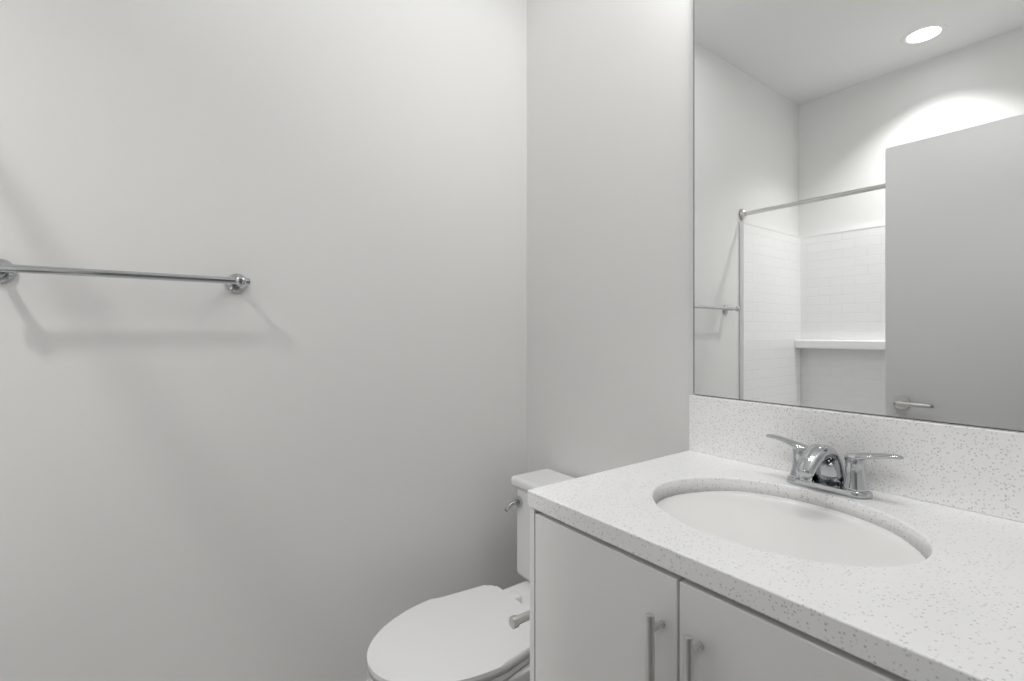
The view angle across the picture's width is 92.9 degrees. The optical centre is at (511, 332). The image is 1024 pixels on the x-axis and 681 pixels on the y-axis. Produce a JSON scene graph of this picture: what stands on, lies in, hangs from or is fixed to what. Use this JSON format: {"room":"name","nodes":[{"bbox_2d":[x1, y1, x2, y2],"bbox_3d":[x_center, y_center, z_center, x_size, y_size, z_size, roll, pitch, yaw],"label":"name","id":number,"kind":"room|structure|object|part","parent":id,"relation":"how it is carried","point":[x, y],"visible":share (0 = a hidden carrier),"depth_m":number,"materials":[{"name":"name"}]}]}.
{"room":"bathroom","nodes":[
{"label":"bathroom","id":0,"kind":"room"},
{"bbox_2d":[0,0,526,680],"bbox_3d":[-0.964,-0.210,1.298,2.680,2.820,0.100,0,0,-37],"label":"wall","id":1,"kind":"structure","parent":0,"point":[302,456],"depth_m":1.40,"materials":[{"name":"white paint"}]},
{"bbox_2d":[0,259,249,292],"bbox_3d":[-0.937,-0.140,1.198,0.522,0.054,0.088,0,0,-37],"label":"towel rail","id":2,"kind":"object","parent":1,"relation":"attached to","point":[237,283],"visible":1,"depth_m":1.16,"materials":[{"name":"silver metal"}]},
{"bbox_3d":[-0.751,-0.140,1.340,0.018,0.018,0.055,0,0,-37],"label":"post","id":3,"kind":"part","parent":2,"relation":"part of","materials":[{"name":"silver metal"}]},
{"bbox_2d":[527,0,1023,477],"bbox_3d":[0.575,-0.210,1.390,0.100,2.820,1.587,0,0,-37],"label":"wall","id":4,"kind":"structure","parent":0,"point":[609,234],"depth_m":1.64,"materials":[{"name":"white paint"}]},
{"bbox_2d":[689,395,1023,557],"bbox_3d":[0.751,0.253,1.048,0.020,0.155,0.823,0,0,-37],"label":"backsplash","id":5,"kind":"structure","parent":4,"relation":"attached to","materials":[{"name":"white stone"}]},
{"bbox_2d":[693,0,1023,430],"bbox_3d":[0.758,-0.464,1.051,0.005,1.272,0.816,0,0,-37],"label":"mirror","id":6,"kind":"object","parent":4,"relation":"attached to","point":[858,206],"visible":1,"depth_m":1.05,"materials":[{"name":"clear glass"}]},
{"bbox_3d":[-0.060,1.225,0.080,2.900,0.050,3.300,0,0,-37],"label":"floor","id":7,"kind":"structure","parent":0,"visible":0},
{"bbox_2d":[367,469,574,680],"bbox_3d":[-0.037,0.857,1.442,0.784,0.686,0.472,0,0,-37],"label":"toilet","id":8,"kind":"object","parent":7,"relation":"on","point":[469,635],"visible":0.54,"depth_m":1.34,"materials":[{"name":"white ceramic"}]},
{"bbox_3d":[-0.161,0.841,1.350,0.476,0.022,0.382,0,0,-37],"label":"lid","id":9,"kind":"part","parent":8,"relation":"part of","materials":[{"name":"white plastic"}]},
{"bbox_3d":[-0.004,0.608,1.712,0.046,0.039,0.028,0,0,-37],"label":"flush lever","id":10,"kind":"part","parent":8,"relation":"part of","materials":[{"name":"silver metal"}]},
{"bbox_3d":[0.204,0.532,1.622,0.182,0.036,0.472,0,0,-37],"label":"tank lid","id":11,"kind":"part","parent":8,"relation":"part of","materials":[{"name":"white ceramic"}]},
{"bbox_2d":[509,395,1023,680],"bbox_3d":[0.486,0.688,0.890,0.634,1.025,0.886,0,0,-37],"label":"bathroom vanity","id":12,"kind":"object","parent":7,"relation":"on","point":[741,540],"visible":1,"depth_m":0.85,"materials":[{"name":"white stone"}]},
{"bbox_3d":[0.076,0.634,1.122,0.164,0.018,0.018,0,0,-37],"label":"holder arm","id":13,"kind":"part","parent":12,"relation":"part of"},
{"bbox_3d":[0.156,0.735,0.880,0.018,0.720,0.339,0,0,-37],"label":"door","id":14,"kind":"part","parent":12,"relation":"part of","materials":[{"name":"white wood"}]},
{"bbox_3d":[0.222,0.453,0.751,0.030,0.010,0.010,0,0,-37],"label":"handle post","id":15,"kind":"part","parent":12,"relation":"part of","materials":[{"name":"silver metal"}]},
{"bbox_3d":[0.262,0.453,0.698,0.030,0.010,0.010,0,0,-37],"label":"handle post","id":16,"kind":"part","parent":12,"relation":"part of","materials":[{"name":"silver metal"}]},
{"bbox_3d":[0.359,0.735,0.606,0.018,0.720,0.335,0,0,-37],"label":"door","id":17,"kind":"part","parent":12,"relation":"part of","materials":[{"name":"white"}]},
{"bbox_2d":[765,433,904,499],"bbox_3d":[0.634,0.280,1.006,0.150,0.100,0.258,0,0,-37],"label":"faucet","id":18,"kind":"object","parent":12,"relation":"on","point":[817,471],"depth_m":1.00,"materials":[{"name":"silver metal"}]}
]}

